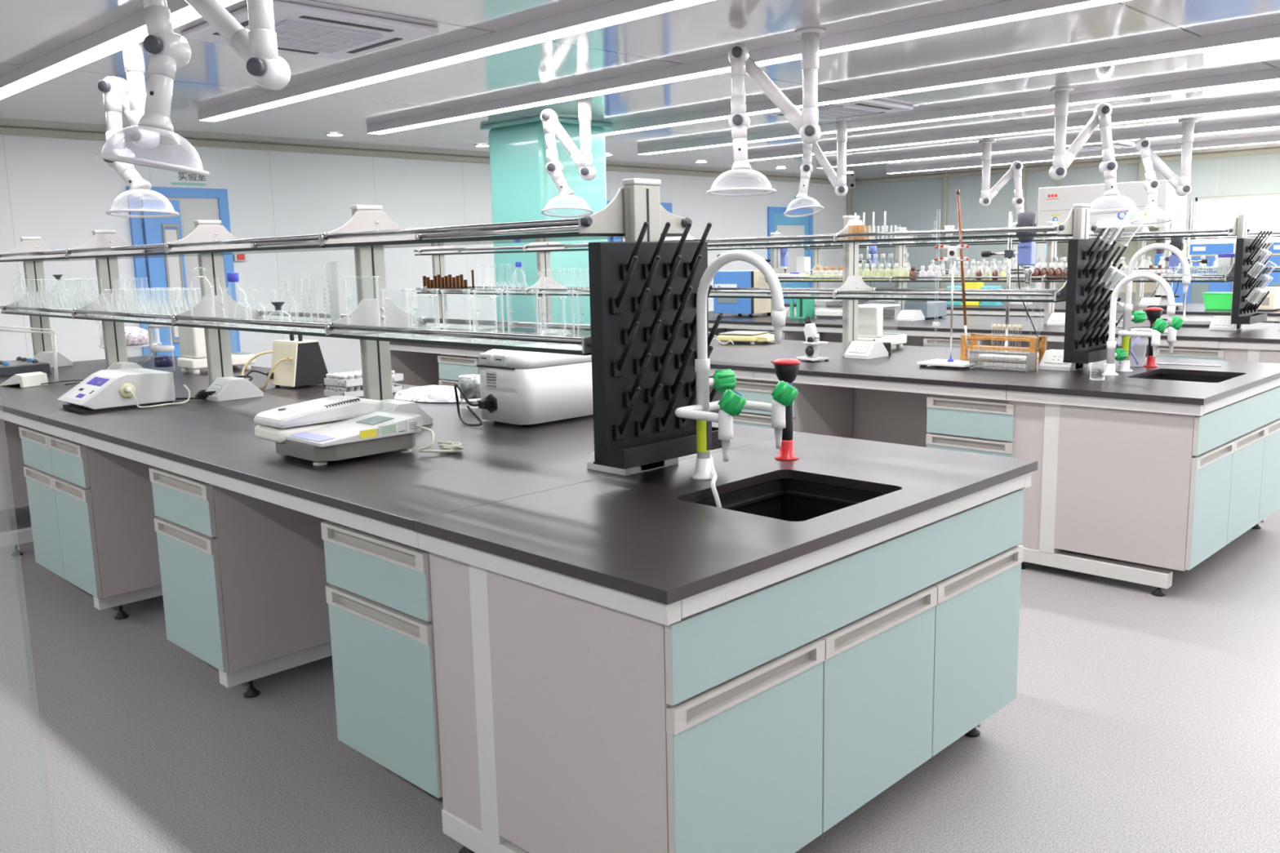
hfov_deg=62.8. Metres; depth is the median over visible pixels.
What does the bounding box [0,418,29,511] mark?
base cabinet
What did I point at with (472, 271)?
tube
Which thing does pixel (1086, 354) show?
drip tray
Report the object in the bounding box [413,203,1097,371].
rack
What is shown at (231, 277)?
bottle
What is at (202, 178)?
door sign
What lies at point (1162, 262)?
bottle
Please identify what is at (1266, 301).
vent
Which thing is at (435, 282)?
cylinder
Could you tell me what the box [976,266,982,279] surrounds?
bottle
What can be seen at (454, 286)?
cylinder
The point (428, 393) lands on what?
bag
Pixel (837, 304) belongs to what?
countertop
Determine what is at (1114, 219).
beaker
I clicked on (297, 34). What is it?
return grille
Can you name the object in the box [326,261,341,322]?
cylinder
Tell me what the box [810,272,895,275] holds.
glass shelf
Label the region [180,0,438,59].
air conditioner
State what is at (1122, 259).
bottle
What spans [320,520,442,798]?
base cabinet
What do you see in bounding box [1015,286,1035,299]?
base cabinet
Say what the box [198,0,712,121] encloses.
ceiling lamp
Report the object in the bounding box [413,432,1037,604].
countertop
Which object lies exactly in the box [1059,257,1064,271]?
bottle
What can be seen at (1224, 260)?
tip box
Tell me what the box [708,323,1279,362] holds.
frame
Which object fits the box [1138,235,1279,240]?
glass shelf
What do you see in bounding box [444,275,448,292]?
cylinder
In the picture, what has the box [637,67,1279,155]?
ceiling lamp
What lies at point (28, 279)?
flask
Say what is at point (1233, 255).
tip box
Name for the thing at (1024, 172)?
trim
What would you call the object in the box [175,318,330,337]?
glass shelf
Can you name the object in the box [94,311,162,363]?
glass desiccator
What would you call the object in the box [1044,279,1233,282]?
glass shelf
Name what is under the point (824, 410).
base cabinet
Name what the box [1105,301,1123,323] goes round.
beaker
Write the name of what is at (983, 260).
bottle
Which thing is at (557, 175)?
hood
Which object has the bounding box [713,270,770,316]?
oven
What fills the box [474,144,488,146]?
recessed light
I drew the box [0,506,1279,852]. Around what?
floor
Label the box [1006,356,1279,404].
countertop
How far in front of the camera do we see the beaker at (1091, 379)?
4.59 m
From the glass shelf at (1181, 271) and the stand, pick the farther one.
the glass shelf at (1181, 271)
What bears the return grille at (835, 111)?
attached to the air conditioner at (866, 107)
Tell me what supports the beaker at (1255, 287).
hanging from the pegboard at (1243, 310)
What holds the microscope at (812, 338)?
on the countertop at (901, 366)
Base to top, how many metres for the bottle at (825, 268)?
0.117 m
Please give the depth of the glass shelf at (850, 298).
5.36 m
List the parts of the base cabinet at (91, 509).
handle, drawer, handle, door, handle, drawer, handle, door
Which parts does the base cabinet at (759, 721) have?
door, handle, handle, door, door, handle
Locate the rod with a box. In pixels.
[1155,362,1221,366]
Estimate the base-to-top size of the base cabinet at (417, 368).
0.620 m
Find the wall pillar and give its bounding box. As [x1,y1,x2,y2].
[480,115,613,328]
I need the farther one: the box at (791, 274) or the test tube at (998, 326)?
the box at (791, 274)
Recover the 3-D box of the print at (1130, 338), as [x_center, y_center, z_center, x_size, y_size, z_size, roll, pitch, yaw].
[2.285,-0.374,4.891,0.007,0.085,0.018,8,13,44]
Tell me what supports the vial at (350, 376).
in the tray at (397, 377)
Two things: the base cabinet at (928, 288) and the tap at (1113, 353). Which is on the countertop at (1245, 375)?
the tap at (1113, 353)
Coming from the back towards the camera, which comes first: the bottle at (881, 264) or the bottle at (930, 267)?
the bottle at (881, 264)
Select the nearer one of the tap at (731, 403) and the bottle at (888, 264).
the tap at (731, 403)
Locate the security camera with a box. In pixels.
[847,179,855,188]
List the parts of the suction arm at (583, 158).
friction knob, friction knob, friction knob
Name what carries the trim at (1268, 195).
in the wall at (911, 205)
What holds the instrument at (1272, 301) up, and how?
on the countertop at (1191, 308)
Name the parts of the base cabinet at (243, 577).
handle, drawer, handle, door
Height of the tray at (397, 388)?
0.030 m
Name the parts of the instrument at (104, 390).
control panel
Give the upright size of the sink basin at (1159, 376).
0.243 m
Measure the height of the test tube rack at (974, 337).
0.155 m
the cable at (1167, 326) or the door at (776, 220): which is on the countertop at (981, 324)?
the cable at (1167, 326)
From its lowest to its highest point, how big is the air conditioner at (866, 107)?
0.053 m
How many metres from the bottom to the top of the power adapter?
0.092 m
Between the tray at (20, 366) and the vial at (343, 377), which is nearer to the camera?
the vial at (343, 377)
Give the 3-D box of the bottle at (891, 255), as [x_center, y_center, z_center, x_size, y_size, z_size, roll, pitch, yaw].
[2.166,-1.382,9.056,0.064,0.222,0.064,8,13,44]
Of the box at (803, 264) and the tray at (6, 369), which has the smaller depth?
the tray at (6, 369)
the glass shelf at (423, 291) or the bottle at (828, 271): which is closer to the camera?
the glass shelf at (423, 291)
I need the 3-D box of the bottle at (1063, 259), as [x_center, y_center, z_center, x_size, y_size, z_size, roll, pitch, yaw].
[3.223,-1.206,7.980,0.056,0.170,0.056,8,13,44]
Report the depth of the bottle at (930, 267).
8.66 m
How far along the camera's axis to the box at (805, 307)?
9.51 m
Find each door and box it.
[126,186,240,357]
[606,200,671,241]
[767,206,813,311]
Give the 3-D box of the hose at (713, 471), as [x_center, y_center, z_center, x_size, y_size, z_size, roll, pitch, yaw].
[0.189,0.183,2.740,0.028,0.191,0.328,-2,9,-2]
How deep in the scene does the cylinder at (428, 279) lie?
8.44 m
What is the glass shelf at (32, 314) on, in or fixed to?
attached to the rack at (370, 230)
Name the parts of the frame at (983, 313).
rail, rail, rail, rail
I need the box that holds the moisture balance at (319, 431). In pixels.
[253,395,422,465]
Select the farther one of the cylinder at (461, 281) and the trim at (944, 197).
the trim at (944, 197)
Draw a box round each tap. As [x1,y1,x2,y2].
[675,249,798,479]
[1101,271,1175,375]
[1115,243,1191,372]
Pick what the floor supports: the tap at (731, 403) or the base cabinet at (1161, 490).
the base cabinet at (1161, 490)
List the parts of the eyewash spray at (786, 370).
handle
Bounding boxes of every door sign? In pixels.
[171,166,206,185]
[794,195,800,204]
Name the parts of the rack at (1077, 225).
post, socket plate, rail, rail, rail, rail, post, socket plate, rail, rail, rail, rail, rail, rail, rail, rail, post, socket plate, rail, rail, rail, rail, socket plate, post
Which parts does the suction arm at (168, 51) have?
friction knob, friction knob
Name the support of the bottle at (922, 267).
on the rack at (1239, 228)
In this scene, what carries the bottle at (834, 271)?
on the rack at (1239, 228)
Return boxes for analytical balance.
[177,312,255,374]
[857,303,906,348]
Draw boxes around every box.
[232,253,246,261]
[775,272,813,279]
[795,256,810,273]
[1217,253,1233,279]
[1232,253,1235,262]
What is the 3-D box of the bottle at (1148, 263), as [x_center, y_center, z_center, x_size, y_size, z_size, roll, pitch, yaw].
[4.877,-1.560,10.054,0.060,0.137,0.060,8,13,44]
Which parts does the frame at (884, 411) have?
rail, rail, rail, rail, rail, rail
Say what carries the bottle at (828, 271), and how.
on the rack at (1239, 228)
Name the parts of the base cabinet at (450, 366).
handle, handle, drawer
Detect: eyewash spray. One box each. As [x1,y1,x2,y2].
[771,358,801,460]
[1142,306,1163,367]
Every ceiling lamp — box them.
[0,0,241,99]
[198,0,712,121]
[366,0,1127,134]
[604,24,1279,135]
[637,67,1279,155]
[733,97,1279,161]
[816,119,1279,168]
[886,134,1279,173]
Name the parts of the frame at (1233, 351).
rail, rail, rail, rail, rail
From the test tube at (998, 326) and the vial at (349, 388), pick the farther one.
the test tube at (998, 326)
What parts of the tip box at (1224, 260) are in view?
lid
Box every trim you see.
[0,125,847,185]
[846,185,851,215]
[855,146,1279,184]
[940,173,947,288]
[1017,167,1026,288]
[1055,179,1061,186]
[1131,158,1144,302]
[1192,193,1279,243]
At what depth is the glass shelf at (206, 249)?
4.17 m
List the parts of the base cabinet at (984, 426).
door, handle, drawer, handle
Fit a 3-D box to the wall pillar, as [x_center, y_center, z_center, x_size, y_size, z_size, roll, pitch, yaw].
[-0.811,-1.436,9.628,0.840,2.600,0.860,8,13,44]
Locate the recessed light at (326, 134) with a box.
[324,133,344,136]
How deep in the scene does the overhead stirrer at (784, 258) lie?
10.12 m
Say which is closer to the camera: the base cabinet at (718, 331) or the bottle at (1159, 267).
the bottle at (1159, 267)
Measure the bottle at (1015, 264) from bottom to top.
0.137 m
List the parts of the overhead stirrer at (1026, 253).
arm knob, cross arm, rod, motor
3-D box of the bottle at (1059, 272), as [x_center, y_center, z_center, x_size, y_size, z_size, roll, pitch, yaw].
[3.144,-1.163,7.862,0.056,0.127,0.056,8,13,44]
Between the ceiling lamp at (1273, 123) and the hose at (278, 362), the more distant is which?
the ceiling lamp at (1273, 123)
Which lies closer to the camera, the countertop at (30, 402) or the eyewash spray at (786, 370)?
the eyewash spray at (786, 370)
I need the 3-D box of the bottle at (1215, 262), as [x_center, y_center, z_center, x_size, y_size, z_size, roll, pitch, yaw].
[5.306,-1.502,9.639,0.060,0.137,0.060,8,13,44]
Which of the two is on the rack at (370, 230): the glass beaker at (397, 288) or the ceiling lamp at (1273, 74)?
the glass beaker at (397, 288)
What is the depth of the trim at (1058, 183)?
15.25 m
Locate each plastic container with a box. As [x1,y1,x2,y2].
[946,285,962,305]
[961,282,984,305]
[978,285,1003,305]
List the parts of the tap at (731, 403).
arm, valve stem, valve knob, knob, spout, arm, knob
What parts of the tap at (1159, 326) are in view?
arm, valve knob, arm, spout, knob, knob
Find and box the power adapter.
[873,338,891,355]
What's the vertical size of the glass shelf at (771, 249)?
0.012 m
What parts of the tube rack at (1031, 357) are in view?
frame, rail, rail, rail, floor plate, frame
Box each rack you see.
[0,177,692,475]
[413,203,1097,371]
[707,213,1250,330]
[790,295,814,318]
[803,225,1279,309]
[960,333,1047,369]
[968,349,1035,372]
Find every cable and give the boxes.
[40,379,84,385]
[130,384,190,408]
[175,389,216,399]
[233,370,266,381]
[417,425,464,453]
[453,383,482,426]
[708,332,733,345]
[1118,325,1182,328]
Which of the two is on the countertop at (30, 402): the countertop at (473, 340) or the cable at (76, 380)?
the cable at (76, 380)
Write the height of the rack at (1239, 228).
0.780 m
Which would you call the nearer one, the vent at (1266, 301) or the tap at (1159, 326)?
the tap at (1159, 326)
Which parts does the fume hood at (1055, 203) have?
panel, panel, panel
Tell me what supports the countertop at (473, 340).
on the frame at (884, 411)
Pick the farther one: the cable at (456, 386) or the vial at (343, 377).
the vial at (343, 377)
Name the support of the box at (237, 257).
attached to the wall at (55, 190)
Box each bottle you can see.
[51,274,69,312]
[147,320,174,371]
[222,272,248,324]
[234,289,252,325]
[247,289,266,326]
[267,302,290,327]
[512,262,525,293]
[814,266,821,279]
[822,266,829,279]
[824,270,833,276]
[830,266,836,279]
[831,270,839,279]
[837,266,843,279]
[858,253,864,279]
[864,253,872,279]
[871,253,879,279]
[877,263,884,279]
[879,253,886,279]
[884,263,892,279]
[886,253,894,279]
[893,263,900,279]
[909,266,916,279]
[918,265,926,279]
[926,265,933,279]
[929,260,935,272]
[933,265,941,279]
[939,261,945,272]
[950,261,956,279]
[955,261,961,279]
[963,261,968,279]
[969,261,975,279]
[975,261,982,279]
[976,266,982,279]
[980,259,985,269]
[982,261,988,279]
[985,266,991,279]
[990,261,995,279]
[991,266,998,279]
[996,261,1001,279]
[1000,266,1005,279]
[1003,260,1007,279]
[1012,258,1017,271]
[1032,262,1040,279]
[1033,257,1040,270]
[1040,262,1047,279]
[1047,262,1055,279]
[1054,262,1062,279]
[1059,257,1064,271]
[1061,257,1066,261]
[1062,262,1067,279]
[1119,257,1125,271]
[1133,261,1138,267]
[1144,256,1151,267]
[1151,269,1156,273]
[1155,269,1161,274]
[1156,264,1161,275]
[1157,256,1164,267]
[1160,269,1166,274]
[1164,269,1172,279]
[1198,255,1206,271]
[1213,255,1218,271]
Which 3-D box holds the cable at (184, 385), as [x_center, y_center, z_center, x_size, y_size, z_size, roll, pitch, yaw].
[-2.020,-0.128,4.425,0.044,0.080,0.237,8,13,44]
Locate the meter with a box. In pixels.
[0,371,48,387]
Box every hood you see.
[100,125,204,173]
[106,161,179,217]
[541,168,593,217]
[706,124,776,196]
[783,170,823,217]
[1004,203,1024,234]
[1035,179,1186,301]
[1089,169,1140,214]
[1130,186,1172,224]
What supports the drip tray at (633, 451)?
on the pegboard at (642, 295)
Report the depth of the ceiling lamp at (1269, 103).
10.22 m
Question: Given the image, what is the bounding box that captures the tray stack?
[814,299,842,319]
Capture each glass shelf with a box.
[0,257,133,262]
[4,311,75,318]
[68,252,235,258]
[75,312,175,325]
[168,244,417,254]
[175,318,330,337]
[324,231,682,247]
[330,326,591,355]
[420,250,555,255]
[422,290,527,294]
[525,248,588,252]
[527,291,589,296]
[707,240,843,247]
[707,247,773,250]
[708,293,835,299]
[765,244,895,248]
[765,279,890,282]
[809,245,895,248]
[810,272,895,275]
[835,294,1066,302]
[836,233,1090,242]
[891,279,1044,282]
[892,239,1046,244]
[905,243,1008,246]
[916,271,948,274]
[1011,239,1138,244]
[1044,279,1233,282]
[1045,234,1235,240]
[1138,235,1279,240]
[1176,270,1279,272]
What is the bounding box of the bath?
[865,296,946,319]
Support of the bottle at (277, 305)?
on the rack at (370, 230)
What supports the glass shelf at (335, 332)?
attached to the rack at (370, 230)
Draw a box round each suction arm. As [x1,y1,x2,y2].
[93,0,290,175]
[97,40,179,217]
[540,96,596,217]
[706,26,825,196]
[783,117,851,217]
[978,140,1024,234]
[1048,86,1140,214]
[1130,119,1199,224]
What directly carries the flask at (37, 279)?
on the rack at (370, 230)
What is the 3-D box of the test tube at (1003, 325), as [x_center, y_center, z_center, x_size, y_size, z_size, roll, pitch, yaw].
[1.807,-0.452,5.205,0.019,0.110,0.019,8,13,44]
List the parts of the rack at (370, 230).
rail, post, rail, socket plate, rail, post, socket plate, rail, rail, rail, rail, post, socket plate, rail, rail, rail, rail, post, socket plate, rail, rail, rail, rail, post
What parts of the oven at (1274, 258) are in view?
door, control panel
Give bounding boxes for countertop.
[0,355,323,422]
[40,382,801,530]
[389,326,717,351]
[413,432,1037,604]
[708,311,946,327]
[708,339,1132,390]
[783,299,1005,310]
[882,315,1279,341]
[981,301,1279,315]
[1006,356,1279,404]
[1219,324,1279,343]
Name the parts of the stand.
plate, rod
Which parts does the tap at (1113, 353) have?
valve knob, spout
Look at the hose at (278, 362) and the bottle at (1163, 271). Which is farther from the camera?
the bottle at (1163, 271)
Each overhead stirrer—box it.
[762,231,787,314]
[858,243,876,302]
[978,211,1039,360]
[1151,222,1182,305]
[1161,200,1208,318]
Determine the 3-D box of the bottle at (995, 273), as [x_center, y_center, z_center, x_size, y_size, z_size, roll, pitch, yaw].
[2.779,-1.198,8.198,0.044,0.104,0.044,8,13,44]
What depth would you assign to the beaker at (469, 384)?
4.10 m
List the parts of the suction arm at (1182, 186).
friction knob, friction knob, friction knob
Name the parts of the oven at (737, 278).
control panel, door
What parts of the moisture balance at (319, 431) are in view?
lid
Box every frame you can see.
[0,410,1031,852]
[389,344,1279,596]
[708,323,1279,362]
[784,306,1279,323]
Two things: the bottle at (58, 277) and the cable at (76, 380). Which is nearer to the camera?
the cable at (76, 380)
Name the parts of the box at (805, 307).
plate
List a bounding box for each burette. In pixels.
[932,217,940,334]
[955,189,967,343]
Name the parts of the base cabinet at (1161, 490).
door, handle, door, handle, door, handle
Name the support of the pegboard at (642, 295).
attached to the rack at (370, 230)
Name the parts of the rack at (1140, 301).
post, rail, rail, rail, post, rail, rail, post, rail, rail, post, socket plate, rail, rail, rail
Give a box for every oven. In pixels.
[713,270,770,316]
[1168,242,1235,303]
[1258,241,1279,286]
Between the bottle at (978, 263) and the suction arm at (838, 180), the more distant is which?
the suction arm at (838, 180)
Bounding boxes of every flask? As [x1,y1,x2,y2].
[22,279,35,311]
[26,279,41,311]
[35,279,49,312]
[39,279,53,312]
[45,279,59,313]
[50,279,65,313]
[54,279,69,314]
[86,279,102,315]
[100,288,112,316]
[134,277,150,313]
[139,277,155,313]
[151,289,164,319]
[162,289,175,320]
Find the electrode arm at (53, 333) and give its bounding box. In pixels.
[0,325,61,383]
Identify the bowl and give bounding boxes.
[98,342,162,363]
[773,364,799,382]
[1146,310,1162,321]
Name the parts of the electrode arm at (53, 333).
arm, arm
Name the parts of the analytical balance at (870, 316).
display panel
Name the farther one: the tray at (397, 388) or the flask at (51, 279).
the flask at (51, 279)
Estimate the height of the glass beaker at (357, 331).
0.192 m
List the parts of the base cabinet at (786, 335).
handle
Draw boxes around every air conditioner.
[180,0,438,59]
[760,98,914,121]
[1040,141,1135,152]
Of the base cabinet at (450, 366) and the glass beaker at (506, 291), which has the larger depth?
the base cabinet at (450, 366)
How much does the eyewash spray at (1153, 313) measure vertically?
0.288 m
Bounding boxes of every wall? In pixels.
[0,134,846,373]
[851,152,1279,302]
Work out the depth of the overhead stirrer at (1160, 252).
10.26 m
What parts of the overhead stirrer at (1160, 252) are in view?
motor, rod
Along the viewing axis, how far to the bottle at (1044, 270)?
7.92 m
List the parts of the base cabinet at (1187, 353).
drawer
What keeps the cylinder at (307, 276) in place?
on the rack at (370, 230)
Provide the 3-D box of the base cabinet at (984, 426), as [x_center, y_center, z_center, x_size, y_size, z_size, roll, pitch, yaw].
[1.667,0.143,4.924,0.418,0.620,0.544,8,13,44]
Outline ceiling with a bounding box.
[0,0,1279,180]
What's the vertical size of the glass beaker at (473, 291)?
0.150 m
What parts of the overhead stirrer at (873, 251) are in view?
rod, motor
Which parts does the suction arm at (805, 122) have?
friction knob, friction knob, friction knob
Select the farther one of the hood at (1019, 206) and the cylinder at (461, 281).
the hood at (1019, 206)
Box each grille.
[274,20,382,53]
[817,105,879,119]
[883,309,894,316]
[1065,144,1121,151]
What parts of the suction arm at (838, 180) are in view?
friction knob, friction knob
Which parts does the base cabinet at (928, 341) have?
drawer, handle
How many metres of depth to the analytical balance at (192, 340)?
5.72 m
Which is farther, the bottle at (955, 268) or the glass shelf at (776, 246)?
the glass shelf at (776, 246)
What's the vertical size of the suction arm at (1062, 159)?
0.945 m
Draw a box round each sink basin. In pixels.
[692,478,886,521]
[1142,373,1231,416]
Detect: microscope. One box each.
[795,316,829,362]
[1146,268,1181,309]
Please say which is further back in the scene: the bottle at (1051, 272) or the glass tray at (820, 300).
the glass tray at (820, 300)
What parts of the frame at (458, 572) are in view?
rail, rail, rail, rail, rail, rail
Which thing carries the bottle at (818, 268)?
on the rack at (1239, 228)
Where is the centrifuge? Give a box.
[475,342,593,426]
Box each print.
[706,421,711,450]
[1128,337,1131,355]
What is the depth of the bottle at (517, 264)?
7.65 m
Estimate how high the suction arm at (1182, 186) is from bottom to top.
0.986 m
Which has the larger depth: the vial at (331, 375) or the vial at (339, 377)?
the vial at (331, 375)
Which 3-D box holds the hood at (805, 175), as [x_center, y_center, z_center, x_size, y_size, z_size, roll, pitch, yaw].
[1.494,-2.136,9.565,0.362,0.431,0.367,8,13,44]
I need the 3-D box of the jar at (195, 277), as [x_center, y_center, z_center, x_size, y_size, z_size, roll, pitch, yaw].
[-1.896,-0.571,4.533,0.096,0.236,0.096,8,13,44]
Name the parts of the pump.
panel, plate, handle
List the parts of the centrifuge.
rating plate, lid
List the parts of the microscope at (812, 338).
focus knob, focus knob, arm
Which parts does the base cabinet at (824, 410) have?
drawer, door, handle, handle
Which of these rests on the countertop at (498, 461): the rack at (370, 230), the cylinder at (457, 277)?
the rack at (370, 230)
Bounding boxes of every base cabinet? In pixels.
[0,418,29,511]
[18,426,161,598]
[148,466,330,672]
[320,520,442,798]
[390,350,441,386]
[437,354,479,386]
[486,488,1024,852]
[708,328,725,336]
[724,377,852,438]
[743,328,821,341]
[866,288,1006,299]
[923,336,1013,348]
[925,394,1014,457]
[946,313,980,315]
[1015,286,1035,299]
[1053,373,1279,571]
[1155,346,1224,360]
[1258,350,1279,363]
[1260,321,1279,323]
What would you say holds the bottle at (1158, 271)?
on the rack at (1239, 228)
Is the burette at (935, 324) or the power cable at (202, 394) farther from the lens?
the burette at (935, 324)
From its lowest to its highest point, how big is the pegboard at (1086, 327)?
0.612 m
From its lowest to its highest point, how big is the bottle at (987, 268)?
0.099 m
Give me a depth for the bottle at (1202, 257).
9.70 m
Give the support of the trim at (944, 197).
attached to the wall at (911, 205)
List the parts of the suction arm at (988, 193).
friction knob, friction knob, friction knob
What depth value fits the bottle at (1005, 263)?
8.30 m
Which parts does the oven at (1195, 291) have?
control panel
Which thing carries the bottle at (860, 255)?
on the rack at (1239, 228)
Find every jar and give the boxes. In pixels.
[151,352,174,371]
[189,266,215,322]
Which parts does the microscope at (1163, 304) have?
arm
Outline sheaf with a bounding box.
[1117,335,1147,366]
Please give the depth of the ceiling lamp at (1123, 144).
12.27 m
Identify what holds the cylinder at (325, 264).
on the rack at (370, 230)
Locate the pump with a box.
[266,328,328,388]
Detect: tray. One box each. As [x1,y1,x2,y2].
[0,356,50,376]
[0,363,50,376]
[323,384,403,397]
[324,373,404,387]
[593,426,722,469]
[820,299,842,310]
[1062,345,1121,364]
[1230,313,1266,324]
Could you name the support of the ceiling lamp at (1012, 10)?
attached to the ceiling
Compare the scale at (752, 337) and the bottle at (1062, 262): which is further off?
the bottle at (1062, 262)
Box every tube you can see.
[471,270,474,288]
[996,324,1000,346]
[1001,324,1006,342]
[1007,324,1011,346]
[1012,324,1016,346]
[1017,324,1022,346]
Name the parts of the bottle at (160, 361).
lid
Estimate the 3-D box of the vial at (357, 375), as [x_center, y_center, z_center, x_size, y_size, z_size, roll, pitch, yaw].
[-1.229,-0.206,4.574,0.024,0.044,0.025,8,13,44]
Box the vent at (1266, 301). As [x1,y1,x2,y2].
[1261,297,1269,305]
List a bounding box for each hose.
[240,351,286,389]
[710,454,721,506]
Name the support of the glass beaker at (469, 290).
on the rack at (370, 230)
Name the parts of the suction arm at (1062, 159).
friction knob, friction knob, friction knob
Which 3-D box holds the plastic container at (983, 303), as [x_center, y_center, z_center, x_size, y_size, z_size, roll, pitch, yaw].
[3.720,-1.387,11.092,0.200,0.200,0.160,8,13,44]
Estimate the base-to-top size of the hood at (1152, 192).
0.377 m
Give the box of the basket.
[1202,292,1232,309]
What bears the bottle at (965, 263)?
on the rack at (1239, 228)
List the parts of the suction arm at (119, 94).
friction knob, friction knob, friction knob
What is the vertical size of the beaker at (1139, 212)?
0.174 m
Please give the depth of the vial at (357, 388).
4.58 m
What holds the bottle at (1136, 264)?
on the rack at (1140, 301)
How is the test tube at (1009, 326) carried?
in the test tube rack at (974, 337)
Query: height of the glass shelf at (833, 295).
0.012 m
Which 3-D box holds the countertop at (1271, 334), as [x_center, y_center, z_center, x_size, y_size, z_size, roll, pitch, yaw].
[4.463,-0.610,6.873,0.783,0.025,1.500,8,13,44]
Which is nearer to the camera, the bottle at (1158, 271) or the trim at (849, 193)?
the bottle at (1158, 271)
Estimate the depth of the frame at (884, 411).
4.55 m
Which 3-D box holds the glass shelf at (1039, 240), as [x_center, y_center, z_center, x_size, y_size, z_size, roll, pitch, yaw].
[2.695,-1.481,8.427,1.284,0.012,0.384,8,13,44]
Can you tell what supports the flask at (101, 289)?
on the rack at (370, 230)
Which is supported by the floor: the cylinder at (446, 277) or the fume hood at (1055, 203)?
the fume hood at (1055, 203)
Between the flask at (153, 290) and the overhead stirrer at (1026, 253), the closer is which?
the flask at (153, 290)
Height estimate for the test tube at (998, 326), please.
0.110 m
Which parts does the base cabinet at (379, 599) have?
handle, drawer, handle, door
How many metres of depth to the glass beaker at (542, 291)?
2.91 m
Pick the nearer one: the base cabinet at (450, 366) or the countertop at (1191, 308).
the base cabinet at (450, 366)
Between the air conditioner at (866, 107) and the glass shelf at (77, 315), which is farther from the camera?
the air conditioner at (866, 107)
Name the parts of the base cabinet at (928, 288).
door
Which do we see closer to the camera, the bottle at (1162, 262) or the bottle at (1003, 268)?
the bottle at (1003, 268)
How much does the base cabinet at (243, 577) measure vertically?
0.620 m
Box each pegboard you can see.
[588,221,722,469]
[1062,227,1126,364]
[1230,230,1273,324]
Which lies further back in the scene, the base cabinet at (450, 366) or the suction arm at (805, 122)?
the base cabinet at (450, 366)
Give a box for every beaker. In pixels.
[342,275,381,333]
[381,288,410,333]
[408,288,439,336]
[411,294,438,328]
[440,288,471,337]
[458,373,480,409]
[470,295,497,332]
[471,288,504,340]
[504,288,539,342]
[537,296,566,336]
[541,288,575,344]
[574,290,585,346]
[1089,362,1106,380]
[1099,218,1124,244]
[1099,266,1123,290]
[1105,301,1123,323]
[1115,208,1146,246]
[1244,287,1262,304]
[1246,261,1265,278]
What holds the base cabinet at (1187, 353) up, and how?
on the floor
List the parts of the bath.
lid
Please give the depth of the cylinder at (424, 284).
8.47 m
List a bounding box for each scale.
[717,330,774,344]
[1182,317,1212,327]
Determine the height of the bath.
0.240 m
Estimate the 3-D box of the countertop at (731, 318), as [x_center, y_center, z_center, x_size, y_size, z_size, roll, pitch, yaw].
[1.347,-1.027,9.891,2.618,0.025,1.500,8,13,44]
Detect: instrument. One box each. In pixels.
[57,368,175,413]
[1257,286,1279,309]
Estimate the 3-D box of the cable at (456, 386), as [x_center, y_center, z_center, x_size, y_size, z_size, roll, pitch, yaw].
[-0.613,-0.079,3.724,0.160,0.147,0.047,8,13,44]
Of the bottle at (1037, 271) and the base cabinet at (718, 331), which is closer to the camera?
the bottle at (1037, 271)
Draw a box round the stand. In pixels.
[916,244,982,369]
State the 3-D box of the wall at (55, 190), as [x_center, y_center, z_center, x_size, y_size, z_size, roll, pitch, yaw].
[-2.642,-1.746,11.802,0.150,2.600,17.900,8,13,44]
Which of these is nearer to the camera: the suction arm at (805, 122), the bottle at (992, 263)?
the suction arm at (805, 122)
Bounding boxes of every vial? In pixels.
[329,373,335,378]
[337,374,342,385]
[340,386,346,392]
[341,375,346,386]
[347,374,354,380]
[347,386,353,391]
[354,386,360,391]
[355,373,360,379]
[391,370,395,380]
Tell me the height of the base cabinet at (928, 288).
0.810 m
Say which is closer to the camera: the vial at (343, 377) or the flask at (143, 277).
the vial at (343, 377)
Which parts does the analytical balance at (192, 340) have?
display panel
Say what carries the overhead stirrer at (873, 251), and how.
on the countertop at (731, 318)
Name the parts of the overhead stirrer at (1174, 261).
motor, rod, cross arm, arm knob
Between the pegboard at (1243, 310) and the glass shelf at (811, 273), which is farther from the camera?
the glass shelf at (811, 273)
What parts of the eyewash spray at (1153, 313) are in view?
handle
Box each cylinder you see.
[287,278,302,328]
[301,279,312,328]
[306,275,319,329]
[322,263,333,323]
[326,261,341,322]
[422,275,426,287]
[426,276,430,291]
[430,280,434,292]
[433,275,437,292]
[436,274,440,292]
[440,276,444,292]
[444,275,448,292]
[448,274,452,292]
[452,276,456,292]
[455,275,459,292]
[459,274,463,292]
[463,280,467,292]
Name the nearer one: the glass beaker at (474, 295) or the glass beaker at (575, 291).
the glass beaker at (575, 291)
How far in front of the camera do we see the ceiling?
6.97 m
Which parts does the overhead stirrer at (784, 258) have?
motor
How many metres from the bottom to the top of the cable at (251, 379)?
0.081 m
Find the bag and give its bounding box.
[394,384,480,402]
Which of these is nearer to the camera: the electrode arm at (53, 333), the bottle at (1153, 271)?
the electrode arm at (53, 333)
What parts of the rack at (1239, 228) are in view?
rail, post, rail, rail, rail, post, socket plate, rail, rail, rail, post, socket plate, rail, rail, rail, rail, socket plate, post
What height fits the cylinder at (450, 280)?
0.136 m
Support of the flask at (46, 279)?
on the rack at (370, 230)
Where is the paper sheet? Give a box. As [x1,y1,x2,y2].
[425,338,462,342]
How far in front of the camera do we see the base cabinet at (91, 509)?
4.17 m
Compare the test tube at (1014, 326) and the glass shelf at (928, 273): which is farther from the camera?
the glass shelf at (928, 273)
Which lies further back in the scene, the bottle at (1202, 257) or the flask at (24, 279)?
the bottle at (1202, 257)

